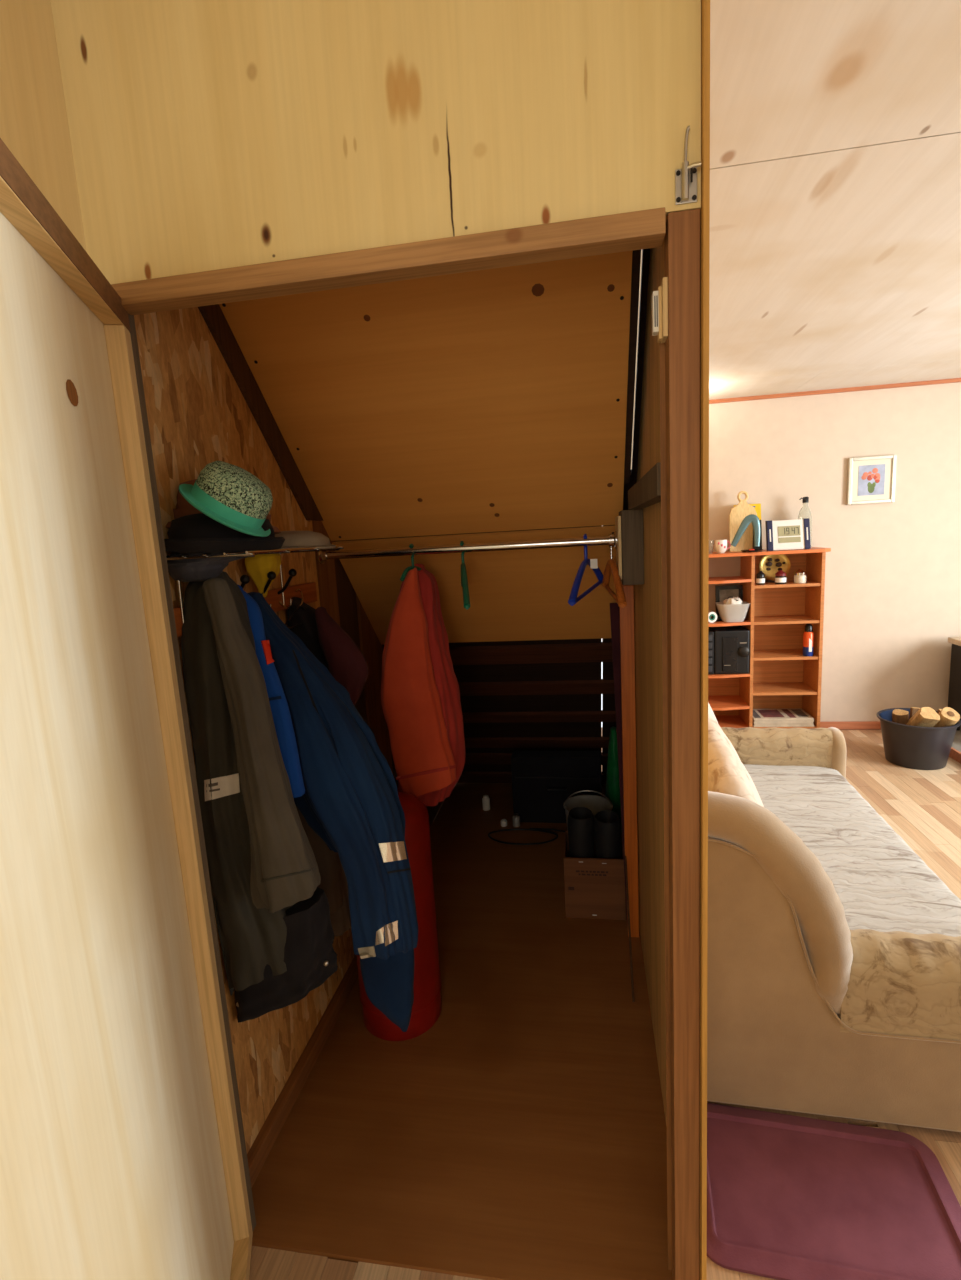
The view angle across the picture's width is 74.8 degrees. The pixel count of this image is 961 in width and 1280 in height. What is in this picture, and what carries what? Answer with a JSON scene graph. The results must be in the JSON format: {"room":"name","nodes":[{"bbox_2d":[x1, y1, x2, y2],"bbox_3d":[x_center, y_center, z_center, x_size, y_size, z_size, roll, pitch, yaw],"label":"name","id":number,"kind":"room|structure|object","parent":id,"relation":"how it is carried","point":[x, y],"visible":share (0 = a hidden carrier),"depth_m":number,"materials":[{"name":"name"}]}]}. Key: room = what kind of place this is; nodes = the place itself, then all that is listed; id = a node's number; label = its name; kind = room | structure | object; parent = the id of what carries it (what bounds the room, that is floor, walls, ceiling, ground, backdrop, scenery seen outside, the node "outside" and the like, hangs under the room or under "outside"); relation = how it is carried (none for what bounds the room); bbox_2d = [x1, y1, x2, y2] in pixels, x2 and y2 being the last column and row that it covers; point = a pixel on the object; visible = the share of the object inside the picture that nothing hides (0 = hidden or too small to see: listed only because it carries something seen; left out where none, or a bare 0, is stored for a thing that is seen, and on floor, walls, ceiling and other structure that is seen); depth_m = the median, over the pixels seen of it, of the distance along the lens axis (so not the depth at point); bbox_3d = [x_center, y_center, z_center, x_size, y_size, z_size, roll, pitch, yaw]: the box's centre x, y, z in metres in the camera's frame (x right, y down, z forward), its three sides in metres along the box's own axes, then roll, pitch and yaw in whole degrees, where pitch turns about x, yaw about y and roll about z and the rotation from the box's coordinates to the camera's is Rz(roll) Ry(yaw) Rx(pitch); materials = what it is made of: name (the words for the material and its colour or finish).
{"room":"living room","nodes":[
{"label":"living room","id":0,"kind":"room"},
{"bbox_2d":[0,0,444,1153],"bbox_3d":[-0.669,0.152,1.043,0.100,2.340,5.360,-2,9,10],"label":"wall","id":1,"kind":"structure","parent":0,"point":[198,414],"depth_m":1.38,"materials":[{"name":"brown wood"}]},
{"bbox_2d":[0,138,252,1279],"bbox_3d":[-0.446,0.420,0.783,0.040,1.858,0.860,-6,10,-14],"label":"door","id":2,"kind":"structure","parent":1,"relation":"in","point":[121,1158],"depth_m":0.77,"materials":[{"name":"brown wood"}]},
{"bbox_2d":[166,531,343,636],"bbox_3d":[-0.463,-0.162,1.522,0.221,0.205,0.705,-2,9,10],"label":"coat rack","id":3,"kind":"object","parent":1,"relation":"attached to","point":[278,599],"depth_m":1.36,"materials":[{"name":"metal"}]},
{"bbox_2d":[164,513,284,552],"bbox_3d":[-0.530,-0.219,1.290,0.244,0.082,0.244,-2,9,10],"label":"hat","id":4,"kind":"object","parent":3,"relation":"on","point":[193,533],"visible":0.74,"depth_m":1.20,"materials":[{"name":"fabric"}]},
{"bbox_2d":[166,479,280,533],"bbox_3d":[-0.544,-0.277,1.318,0.231,0.118,0.232,-2,9,10],"label":"hat","id":5,"kind":"object","parent":4,"relation":"on","point":[184,508],"visible":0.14,"depth_m":1.25,"materials":[{"name":"fabric"}]},
{"bbox_2d":[179,461,272,536],"bbox_3d":[-0.488,-0.271,1.217,0.164,0.148,0.182,-2,9,10],"label":"straw hat","id":6,"kind":"object","parent":4,"relation":"on","point":[228,494],"visible":1,"depth_m":1.16,"materials":[{"name":"green wicker"}]},
{"bbox_2d":[181,571,337,1022],"bbox_3d":[-0.447,0.368,1.345,0.257,1.038,0.247,-2,9,10],"label":"jacket","id":7,"kind":"object","parent":3,"relation":"hanging from","point":[275,929],"visible":0.98,"depth_m":1.28,"materials":[{"name":"grey fabric"}]},
{"bbox_2d":[206,782,217,786],"bbox_3d":[-0.551,0.297,1.290,0.018,0.010,0.015,1,10,24],"label":"print","id":8,"kind":"object","parent":7,"relation":"on","point":[208,784],"depth_m":1.29},
{"bbox_2d":[245,553,280,596],"bbox_3d":[-0.523,-0.164,1.539,0.073,0.117,0.082,-2,9,10],"label":"scarf","id":9,"kind":"object","parent":3,"relation":"hanging from","point":[258,567],"visible":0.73,"depth_m":1.51,"materials":[{"name":"fabric"}]},
{"bbox_2d":[285,589,305,628],"bbox_3d":[-0.489,-0.088,1.691,0.004,0.098,0.241,-2,9,10],"label":"wire hanger","id":10,"kind":"object","parent":3,"relation":"hanging from","point":[297,589],"visible":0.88,"depth_m":1.68,"materials":[{"name":"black metal"}]},
{"bbox_2d":[296,806,350,936],"bbox_3d":[-0.434,0.404,1.635,0.184,0.848,0.160,-2,9,10],"label":"jacket","id":11,"kind":"object","parent":3,"relation":"hanging from","point":[333,881],"visible":0.11,"depth_m":1.60,"materials":[{"name":"brown fabric"}]},
{"bbox_2d":[238,585,417,1031],"bbox_3d":[-0.335,0.442,1.467,0.366,1.149,0.201,-2,9,10],"label":"coverall","id":12,"kind":"object","parent":3,"relation":"hanging from","point":[343,786],"visible":0.88,"depth_m":1.40,"materials":[{"name":"blue fabric"}]},
{"bbox_2d":[238,585,304,797],"bbox_3d":[-0.461,0.109,1.369,0.145,0.461,0.047,4,12,37],"label":"sleeve","id":13,"kind":"object","parent":12,"relation":"attached to","point":[286,692],"depth_m":1.36,"materials":[{"name":"blue fabric"}]},
{"bbox_2d":[287,597,368,705],"bbox_3d":[-0.404,0.038,1.733,0.230,0.320,0.179,-2,9,10],"label":"jacket","id":14,"kind":"object","parent":3,"relation":"hanging from","point":[327,641],"visible":0.59,"depth_m":1.66,"materials":[{"name":"red fabric"}]},
{"bbox_2d":[198,304,323,520],"bbox_3d":[-0.594,-0.698,1.470,0.012,0.810,0.900,-2,9,10],"label":"trim","id":15,"kind":"structure","parent":1,"relation":"attached to","point":[213,315],"depth_m":1.59,"materials":[{"name":"brown wood"}]},
{"bbox_2d":[247,955,358,1187],"bbox_3d":[-0.475,1.167,1.818,0.025,0.052,0.910,-2,9,10],"label":"baseboard","id":16,"kind":"structure","parent":1,"relation":"attached to","point":[260,1149],"depth_m":1.69,"materials":[{"name":"brown wood"}]},
{"bbox_2d":[51,0,700,283],"bbox_3d":[-0.178,-0.813,0.924,0.961,0.454,0.012,-2,9,10],"label":"wall","id":17,"kind":"structure","parent":0,"point":[206,135],"depth_m":0.93,"materials":[{"name":"brown wood"}]},
{"bbox_2d":[128,314,255,1230],"bbox_3d":[-0.568,0.351,1.201,0.055,1.886,0.035,-2,9,10],"label":"trim","id":18,"kind":"structure","parent":17,"relation":"attached to","point":[131,317],"depth_m":1.18,"materials":[{"name":"brown wood"}]},
{"bbox_2d":[111,207,665,314],"bbox_3d":[-0.177,-0.574,0.967,0.887,0.034,0.045,-2,9,10],"label":"trim","id":19,"kind":"structure","parent":17,"relation":"attached to","point":[643,229],"depth_m":0.94,"materials":[{"name":"brown wood"}]},
{"bbox_2d":[675,125,701,204],"bbox_3d":[0.285,-0.652,0.859,0.034,0.092,0.018,-2,9,10],"label":"bolt","id":20,"kind":"object","parent":17,"relation":"attached to","point":[686,177],"visible":1,"depth_m":0.87,"materials":[{"name":"metal"}]},
{"bbox_2d":[219,251,631,644],"bbox_3d":[-0.087,-0.556,1.678,0.931,1.368,1.362,-2,9,10],"label":"ceiling","id":21,"kind":"structure","parent":0,"point":[494,400],"depth_m":1.65,"materials":[{"name":"brown wood"}]},
{"bbox_2d":[342,248,649,783],"bbox_3d":[0.088,-0.033,2.545,1.035,2.630,2.609,-2,9,10],"label":"wall","id":22,"kind":"structure","parent":0,"point":[540,695],"depth_m":2.90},
{"bbox_2d":[249,727,960,1279],"bbox_3d":[1.789,1.212,1.325,4.790,0.128,6.550,-2,9,10],"label":"floor","id":23,"kind":"structure","parent":0,"point":[522,1135],"depth_m":1.62,"materials":[{"name":"brown wood"}]},
{"bbox_2d":[356,792,441,1040],"bbox_3d":[-0.263,0.794,1.900,0.252,0.738,0.252,-2,9,10],"label":"gas cylinder","id":24,"kind":"object","parent":23,"relation":"on","point":[426,1008],"visible":0.47,"depth_m":1.84,"materials":[{"name":"red metal"}]},
{"bbox_2d":[482,795,489,810],"bbox_3d":[0.031,0.873,3.374,0.042,0.077,0.042,-2,9,10],"label":"canister","id":25,"kind":"object","parent":23,"relation":"on","point":[485,800],"visible":1,"depth_m":3.36,"materials":[{"name":"white plastic"}]},
{"bbox_2d":[501,819,506,826],"bbox_3d":[0.118,0.923,3.178,0.034,0.031,0.034,-2,9,10],"label":"canister","id":26,"kind":"object","parent":23,"relation":"on","point":[503,821],"visible":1,"depth_m":3.17,"materials":[{"name":"white plastic"}]},
{"bbox_2d":[512,813,519,826],"bbox_3d":[0.180,0.906,3.165,0.038,0.062,0.038,-2,9,10],"label":"canister","id":27,"kind":"object","parent":23,"relation":"on","point":[516,818],"visible":1,"depth_m":3.15,"materials":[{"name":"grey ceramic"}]},
{"bbox_2d":[488,828,564,844],"bbox_3d":[0.303,0.946,3.025,0.545,0.013,0.163,-2,9,10],"label":"power cable","id":28,"kind":"object","parent":23,"relation":"on","point":[546,830],"visible":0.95,"depth_m":3.06,"materials":[{"name":"black plastic"}]},
{"bbox_2d":[511,750,601,822],"bbox_3d":[0.385,0.746,3.173,0.445,0.352,0.134,-2,9,10],"label":"case","id":29,"kind":"object","parent":23,"relation":"on","point":[542,781],"visible":0.83,"depth_m":3.14,"materials":[{"name":"black fabric"}]},
{"bbox_2d":[564,790,612,830],"bbox_3d":[0.462,0.810,2.675,0.206,0.378,0.206,-2,9,10],"label":"metal bucket","id":30,"kind":"object","parent":23,"relation":"on","point":[596,804],"visible":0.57,"depth_m":2.73,"materials":[{"name":"grey metal"}]},
{"bbox_2d":[564,831,625,919],"bbox_3d":[0.445,0.914,2.455,0.224,0.244,0.226,-2,9,10],"label":"cardboard box","id":31,"kind":"object","parent":23,"relation":"on","point":[594,887],"visible":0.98,"depth_m":2.35,"materials":[{"name":"cardboard"}]},
{"bbox_2d":[568,807,593,857],"bbox_3d":[0.397,0.845,2.451,0.100,0.380,0.183,-2,9,10],"label":"rubber boot","id":32,"kind":"object","parent":31,"relation":"in","point":[580,819],"visible":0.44,"depth_m":2.36,"materials":[{"name":"black rubber"}]},
{"bbox_2d":[594,810,620,858],"bbox_3d":[0.495,0.848,2.435,0.100,0.368,0.183,-2,9,10],"label":"rubber boot","id":33,"kind":"object","parent":31,"relation":"in","point":[607,823],"visible":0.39,"depth_m":2.35,"materials":[{"name":"black rubber"}]},
{"bbox_2d":[605,726,622,840],"bbox_3d":[0.604,0.675,2.823,0.087,0.580,0.154,-2,9,10],"label":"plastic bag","id":34,"kind":"object","parent":23,"relation":"on","point":[612,791],"visible":0.42,"depth_m":2.76,"materials":[{"name":"plastic"}]},
{"bbox_2d":[610,603,627,926],"bbox_3d":[0.504,0.463,2.253,0.051,1.192,0.071,-2,9,10],"label":"plank","id":35,"kind":"object","parent":23,"relation":"on","point":[614,608],"visible":0.51,"depth_m":2.21,"materials":[{"name":"brown wood"}]},
{"bbox_2d":[619,585,638,936],"bbox_3d":[0.516,0.442,2.170,0.046,1.260,0.040,-2,9,10],"label":"board","id":36,"kind":"object","parent":23,"relation":"on","point":[627,644],"visible":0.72,"depth_m":2.15,"materials":[{"name":"brown wood"}]},
{"bbox_2d":[624,850,634,1001],"bbox_3d":[0.492,0.931,2.081,0.007,0.323,0.350,-2,9,10],"label":"stick","id":37,"kind":"object","parent":23,"relation":"on","point":[626,875],"visible":1,"depth_m":2.07,"materials":[{"name":"brown wood"}]},
{"bbox_2d":[708,547,830,728],"bbox_3d":[1.763,0.044,4.218,0.985,1.264,0.330,-2,9,10],"label":"bookshelf","id":38,"kind":"object","parent":23,"relation":"on","point":[779,676],"visible":0.47,"depth_m":4.24,"materials":[{"name":"brown wood"}]},
{"bbox_2d":[708,628,713,674],"bbox_3d":[1.512,0.069,4.253,0.081,0.285,0.262,-2,9,10],"label":"speaker","id":39,"kind":"object","parent":38,"relation":"on","point":[710,632],"visible":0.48,"depth_m":4.12},
{"bbox_2d":[709,540,713,553],"bbox_3d":[1.487,-0.606,4.100,0.072,0.085,0.072,-2,9,10],"label":"glass tumbler","id":40,"kind":"object","parent":38,"relation":"on","point":[711,542],"visible":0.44,"depth_m":4.07,"materials":[{"name":"clear glass"}]},
{"bbox_2d":[708,611,716,622],"bbox_3d":[1.515,-0.150,4.123,0.072,0.072,0.025,-4,9,-7],"label":"tape roll","id":41,"kind":"object","parent":38,"relation":"on","point":[713,614],"visible":0.83,"depth_m":4.11,"materials":[{"name":"white plastic"}]},
{"bbox_2d":[715,540,730,552],"bbox_3d":[1.565,-0.607,4.078,0.088,0.085,0.079,-9,11,-30],"label":"teacup","id":42,"kind":"object","parent":38,"relation":"on","point":[720,545],"visible":1,"depth_m":4.05,"materials":[{"name":"white ceramic"}]},
{"bbox_2d":[708,625,749,673],"bbox_3d":[1.663,0.063,4.221,0.220,0.290,0.272,-2,9,10],"label":"safe","id":43,"kind":"object","parent":38,"relation":"on","point":[731,643],"visible":0.94,"depth_m":4.11,"materials":[{"name":"black plastic"}]},
{"bbox_2d":[715,585,742,615],"bbox_3d":[1.676,-0.255,4.235,0.173,0.225,0.046,-2,9,10],"label":"photo frame","id":44,"kind":"object","parent":38,"relation":"on","point":[722,592],"visible":0.33,"depth_m":4.23,"materials":[{"name":"black plastic"}]},
{"bbox_2d":[719,589,738,601],"bbox_3d":[1.676,-0.255,4.235,0.124,0.171,0.027,-2,9,10],"label":"photo","id":45,"kind":"object","parent":44,"relation":"attached to","point":[724,594],"depth_m":4.23},
{"bbox_2d":[715,596,750,621],"bbox_3d":[1.655,-0.205,4.121,0.212,0.166,0.170,-2,9,10],"label":"plastic bowl","id":46,"kind":"object","parent":38,"relation":"on","point":[733,609],"visible":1,"depth_m":4.07,"materials":[{"name":"white plastic"}]},
{"bbox_2d":[729,491,756,551],"bbox_3d":[1.726,-0.780,4.119,0.187,0.393,0.091,-2,9,10],"label":"cutting board","id":47,"kind":"object","parent":38,"relation":"on","point":[743,509],"visible":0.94,"depth_m":4.11,"materials":[{"name":"brown wood"}]},
{"bbox_2d":[733,504,760,519],"bbox_3d":[1.781,-0.749,4.186,0.170,0.307,0.069,-2,9,10],"label":"picture book","id":48,"kind":"object","parent":38,"relation":"on","point":[757,507],"visible":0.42,"depth_m":4.17,"materials":[{"name":"yellow paper"}]},
{"bbox_2d":[740,549,762,552],"bbox_3d":[1.724,-0.569,3.990,0.136,0.020,0.136,-2,9,10],"label":"ashtray","id":49,"kind":"object","parent":38,"relation":"on","point":[750,550],"visible":1,"depth_m":3.95,"materials":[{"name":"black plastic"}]},
{"bbox_2d":[731,514,760,546],"bbox_3d":[1.697,-0.698,4.019,0.181,0.205,0.014,-2,9,10],"label":"sculpture","id":50,"kind":"object","parent":49,"relation":"on","point":[751,518],"visible":1,"depth_m":4.01,"materials":[{"name":"teal ceramic"}]},
{"bbox_2d":[752,520,761,548],"bbox_3d":[1.788,-0.675,4.064,0.055,0.199,0.059,-2,9,10],"label":"sheath","id":51,"kind":"object","parent":38,"relation":"on","point":[760,546],"visible":0.28,"depth_m":4.05,"materials":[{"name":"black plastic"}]},
{"bbox_2d":[756,571,764,584],"bbox_3d":[1.819,-0.405,4.080,0.053,0.088,0.053,-2,9,10],"label":"jar","id":52,"kind":"object","parent":38,"relation":"on","point":[760,576],"visible":1,"depth_m":4.06,"materials":[{"name":"glass"}]},
{"bbox_2d":[756,577,764,584],"bbox_3d":[1.820,-0.386,4.083,0.052,0.050,0.052,-2,9,10],"label":"label","id":53,"kind":"object","parent":52,"relation":"on","point":[759,580],"depth_m":4.06,"materials":[{"name":"paper"}]},
{"bbox_2d":[759,554,790,582],"bbox_3d":[1.960,-0.488,4.186,0.196,0.202,0.060,-2,9,10],"label":"plate","id":54,"kind":"object","parent":38,"relation":"on","point":[769,565],"visible":0.88,"depth_m":4.19,"materials":[{"name":"gold metal"}]},
{"bbox_2d":[775,570,785,583],"bbox_3d":[1.940,-0.408,4.059,0.067,0.088,0.067,-2,9,10],"label":"jar","id":55,"kind":"object","parent":38,"relation":"on","point":[780,576],"visible":1,"depth_m":4.04,"materials":[{"name":"glass"}]},
{"bbox_2d":[775,576,785,583],"bbox_3d":[1.941,-0.390,4.062,0.066,0.050,0.066,-2,9,10],"label":"label","id":56,"kind":"object","parent":55,"relation":"on","point":[778,579],"depth_m":4.03,"materials":[{"name":"paper"}]},
{"bbox_2d":[752,708,813,726],"bbox_3d":[2.019,0.525,4.257,0.374,0.058,0.242,-2,9,10],"label":"stack","id":57,"kind":"object","parent":38,"relation":"on","point":[794,717],"visible":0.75,"depth_m":4.17,"materials":[{"name":"white paper"}]},
{"bbox_2d":[753,710,760,717],"bbox_3d":[1.863,0.503,4.270,0.040,0.001,0.180,-2,9,10],"label":"print","id":58,"kind":"object","parent":57,"relation":"on","point":[756,714],"depth_m":4.25},
{"bbox_2d":[757,710,783,716],"bbox_3d":[1.968,0.498,4.262,0.130,0.001,0.180,-2,9,10],"label":"print","id":59,"kind":"object","parent":57,"relation":"on","point":[761,713],"depth_m":4.26},
{"bbox_2d":[781,709,796,717],"bbox_3d":[2.082,0.495,4.242,0.040,0.001,0.200,-2,9,10],"label":"print","id":60,"kind":"object","parent":57,"relation":"on","point":[788,713],"depth_m":4.24},
{"bbox_2d":[792,709,808,716],"bbox_3d":[2.151,0.492,4.235,0.060,0.001,0.170,-2,9,10],"label":"print","id":61,"kind":"object","parent":57,"relation":"on","point":[796,712],"depth_m":4.23},
{"bbox_2d":[765,518,810,550],"bbox_3d":[1.950,-0.668,3.985,0.254,0.191,0.076,-2,9,10],"label":"digital clock","id":62,"kind":"object","parent":38,"relation":"on","point":[781,534],"visible":1,"depth_m":3.97,"materials":[{"name":"white plastic"}]},
{"bbox_2d":[794,569,805,582],"bbox_3d":[2.056,-0.412,4.039,0.072,0.088,0.072,-2,9,10],"label":"jar","id":63,"kind":"object","parent":38,"relation":"on","point":[799,575],"visible":1,"depth_m":4.01,"materials":[{"name":"white ceramic"}]},
{"bbox_2d":[794,575,805,582],"bbox_3d":[2.057,-0.393,4.042,0.072,0.050,0.072,-2,9,10],"label":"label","id":64,"kind":"object","parent":63,"relation":"on","point":[797,578],"depth_m":4.01,"materials":[{"name":"white paper"}]},
{"bbox_2d":[798,497,811,545],"bbox_3d":[2.109,-0.763,4.083,0.085,0.330,0.084,-2,9,10],"label":"glass bottle","id":65,"kind":"object","parent":38,"relation":"on","point":[805,512],"visible":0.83,"depth_m":4.05,"materials":[{"name":"white"}]},
{"bbox_2d":[803,624,813,655],"bbox_3d":[2.124,-0.002,4.067,0.062,0.208,0.062,-2,9,10],"label":"spray can","id":66,"kind":"object","parent":38,"relation":"on","point":[808,635],"visible":1,"depth_m":4.05,"materials":[{"name":"orange metal"}]},
{"bbox_2d":[707,703,960,1131],"bbox_3d":[1.096,0.613,2.221,0.902,0.857,1.675,-1,9,12],"label":"sofa","id":67,"kind":"object","parent":23,"relation":"on","point":[834,948],"visible":0.76,"depth_m":1.50,"materials":[{"name":"beige fabric"}]},
{"bbox_2d":[708,703,717,722],"bbox_3d":[0.888,0.388,2.565,0.268,0.501,0.710,-1,9,12],"label":"cushion","id":68,"kind":"object","parent":67,"relation":"on","point":[710,711],"depth_m":2.31,"materials":[{"name":"fabric"}]},
{"bbox_2d":[708,713,763,806],"bbox_3d":[0.744,0.509,1.870,0.268,0.501,0.710,-1,9,12],"label":"cushion","id":69,"kind":"object","parent":67,"relation":"on","point":[727,774],"depth_m":1.61,"materials":[{"name":"fabric"}]},
{"bbox_2d":[707,1103,960,1279],"bbox_3d":[0.741,1.199,1.364,0.545,0.016,0.370,-1,10,14],"label":"bath mat","id":70,"kind":"object","parent":23,"relation":"on","point":[790,1197],"visible":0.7,"depth_m":1.34,"materials":[{"name":"fabric"}]},
{"bbox_2d":[876,708,960,769],"bbox_3d":[2.570,0.586,3.703,0.410,0.272,0.410,-2,9,10],"label":"plastic tub","id":71,"kind":"object","parent":23,"relation":"on","point":[907,746],"visible":0.84,"depth_m":3.58,"materials":[{"name":"grey plastic"}]},
{"bbox_2d":[892,709,908,724],"bbox_3d":[2.503,0.520,3.744,0.082,0.213,0.123,5,12,41],"label":"log","id":72,"kind":"object","parent":71,"relation":"in","point":[899,716],"visible":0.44,"depth_m":3.70,"materials":[{"name":"brown wood"}]},
{"bbox_2d":[909,707,919,718],"bbox_3d":[2.621,0.506,3.791,0.097,0.205,0.074,-2,9,10],"label":"log","id":73,"kind":"object","parent":71,"relation":"in","point":[913,710],"visible":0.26,"depth_m":3.77,"materials":[{"name":"brown wood"}]},
{"bbox_2d":[906,707,939,726],"bbox_3d":[2.542,0.486,3.647,0.109,0.224,0.211,-4,9,-4],"label":"log","id":74,"kind":"object","parent":71,"relation":"in","point":[925,716],"visible":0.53,"depth_m":3.57,"materials":[{"name":"brown wood"}]},
{"bbox_2d":[933,707,959,726],"bbox_3d":[2.658,0.492,3.631,0.101,0.233,0.216,-3,9,0],"label":"log","id":75,"kind":"object","parent":71,"relation":"in","point":[949,716],"visible":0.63,"depth_m":3.55,"materials":[{"name":"brown wood"}]},
{"bbox_2d":[631,0,709,1279],"bbox_3d":[0.629,-0.202,2.706,0.025,2.360,3.565,-2,9,10],"label":"wall","id":76,"kind":"structure","parent":0,"point":[647,596],"depth_m":1.42,"materials":[{"name":"brown wood"}]},
{"bbox_2d":[615,516,621,579],"bbox_3d":[0.394,-0.264,1.791,0.008,0.172,0.160,-2,9,10],"label":"trim","id":77,"kind":"structure","parent":76,"relation":"attached to","point":[618,518],"depth_m":1.72,"materials":[{"name":"brown wood"}]},
{"bbox_2d":[317,531,616,563],"bbox_3d":[-0.052,-0.272,1.864,0.894,0.052,0.052,-2,9,10],"label":"rail","id":78,"kind":"object","parent":77,"relation":"attached to","point":[323,556],"visible":0.88,"depth_m":1.85,"materials":[{"name":"silver metal"}]},
{"bbox_2d":[400,543,420,580],"bbox_3d":[-0.200,-0.236,1.925,0.023,0.120,0.191,0,10,19],"label":"hanger","id":79,"kind":"object","parent":78,"relation":"hanging from","point":[411,545],"visible":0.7,"depth_m":1.88,"materials":[{"name":"green plastic"}]},
{"bbox_2d":[381,564,465,805],"bbox_3d":[-0.135,0.203,1.700,0.256,0.787,0.874,-5,9,-9],"label":"coat","id":80,"kind":"object","parent":78,"relation":"hanging from","point":[420,691],"visible":0.95,"depth_m":1.94,"materials":[{"name":"fabric"}]},
{"bbox_2d":[460,541,469,609],"bbox_3d":[-0.049,-0.203,1.875,0.019,0.186,0.378,-4,9,-2],"label":"hanger","id":81,"kind":"object","parent":78,"relation":"hanging from","point":[464,581],"visible":0.92,"depth_m":1.77,"materials":[{"name":"green plastic"}]},
{"bbox_2d":[568,534,602,605],"bbox_3d":[0.311,-0.210,1.797,0.043,0.187,0.353,1,10,23],"label":"hanger","id":82,"kind":"object","parent":78,"relation":"hanging from","point":[573,599],"visible":0.9,"depth_m":1.77,"materials":[{"name":"blue plastic"}]},
{"bbox_2d":[602,533,626,607],"bbox_3d":[0.379,-0.206,1.798,0.023,0.198,0.326,-3,9,4],"label":"wooden hanger","id":83,"kind":"object","parent":78,"relation":"hanging from","point":[619,597],"visible":0.88,"depth_m":1.75,"materials":[{"name":"brown wood"}]},
{"bbox_2d":[619,509,643,584],"bbox_3d":[0.423,-0.261,1.764,0.058,0.202,0.145,-2,9,10],"label":"trim","id":84,"kind":"structure","parent":76,"relation":"attached to","point":[632,522],"depth_m":1.69,"materials":[{"name":"wood"}]},
{"bbox_2d":[624,250,640,483],"bbox_3d":[0.325,-0.825,1.321,0.016,0.911,0.911,-2,9,10],"label":"trim","id":85,"kind":"structure","parent":76,"relation":"attached to","point":[636,254],"depth_m":1.47,"materials":[{"name":"brown wood"}]},
{"bbox_2d":[628,462,660,509],"bbox_3d":[0.368,-0.327,1.390,0.035,0.054,0.728,-2,9,10],"label":"trim","id":86,"kind":"structure","parent":76,"relation":"attached to","point":[646,492],"depth_m":1.24,"materials":[{"name":"brown wood"}]},
{"bbox_2d":[652,277,667,342],"bbox_3d":[0.266,-0.486,0.932,0.018,0.080,0.042,-2,9,10],"label":"magnet catch","id":87,"kind":"object","parent":76,"relation":"attached to","point":[659,297],"visible":1,"depth_m":0.93,"materials":[{"name":"beige plastic"}]},
{"bbox_2d":[659,342,671,1269],"bbox_3d":[0.341,0.358,1.113,0.035,1.800,0.045,-2,9,10],"label":"trim","id":88,"kind":"structure","parent":76,"relation":"attached to","point":[662,345],"depth_m":1.07,"materials":[{"name":"brown wood"}]},
{"bbox_2d":[664,209,699,1279],"bbox_3d":[0.340,0.325,1.051,0.044,1.885,0.045,-2,9,10],"label":"trim","id":89,"kind":"structure","parent":76,"relation":"attached to","point":[682,235],"depth_m":1.00,"materials":[{"name":"brown wood"}]},
{"bbox_2d":[602,382,960,721],"bbox_3d":[2.732,-0.550,4.180,3.800,2.340,0.100,-2,9,10],"label":"wall","id":90,"kind":"structure","parent":0,"point":[892,593],"depth_m":4.15,"materials":[{"name":"paint"}]},
{"bbox_2d":[709,378,960,403],"bbox_3d":[2.652,-1.603,3.949,3.620,0.022,0.022,-2,9,10],"label":"trim","id":91,"kind":"structure","parent":90,"relation":"attached to","point":[953,380],"depth_m":4.00,"materials":[{"name":"orange wood"}]},
{"bbox_2d":[820,721,880,729],"bbox_3d":[3.416,0.568,4.199,2.320,0.055,0.016,-2,9,10],"label":"baseboard","id":92,"kind":"structure","parent":90,"relation":"attached to","point":[843,725],"depth_m":4.34,"materials":[{"name":"brown wood"}]},
{"bbox_2d":[846,455,896,504],"bbox_3d":[2.528,-1.034,4.064,0.279,0.298,0.027,-2,9,10],"label":"framed picture","id":93,"kind":"object","parent":90,"relation":"attached to","point":[871,479],"visible":1,"depth_m":4.06,"materials":[{"name":"white paint"}]},
{"bbox_2d":[858,464,884,495],"bbox_3d":[2.527,-1.034,4.060,0.156,0.190,0.003,-2,9,10],"label":"painting","id":94,"kind":"object","parent":93,"relation":"attached to","point":[871,477],"depth_m":4.06},
{"bbox_2d":[949,747,960,763],"bbox_3d":[2.838,0.653,3.875,0.015,0.057,0.828,-2,9,10],"label":"trim","id":95,"kind":"structure","parent":90,"relation":"attached to","point":[954,754],"depth_m":3.70,"materials":[{"name":"brown wood"}]},
{"bbox_2d":[952,727,960,751],"bbox_3d":[3.375,0.638,3.799,1.070,0.051,0.830,-2,9,10],"label":"hearth","id":96,"kind":"object","parent":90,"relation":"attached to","point":[956,744],"depth_m":3.87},
{"bbox_2d":[948,637,960,729],"bbox_3d":[3.295,0.313,3.792,0.690,0.600,0.542,-2,9,10],"label":"wood stove","id":97,"kind":"object","parent":96,"relation":"on","point":[954,695],"visible":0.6,"depth_m":4.00,"materials":[{"name":"black metal"}]},
{"bbox_2d":[709,0,960,399],"bbox_3d":[2.187,-1.115,0.857,3.719,0.060,6.550,-2,9,10],"label":"ceiling","id":98,"kind":"structure","parent":0,"point":[835,259],"depth_m":1.60,"materials":[{"name":"brown wood"}]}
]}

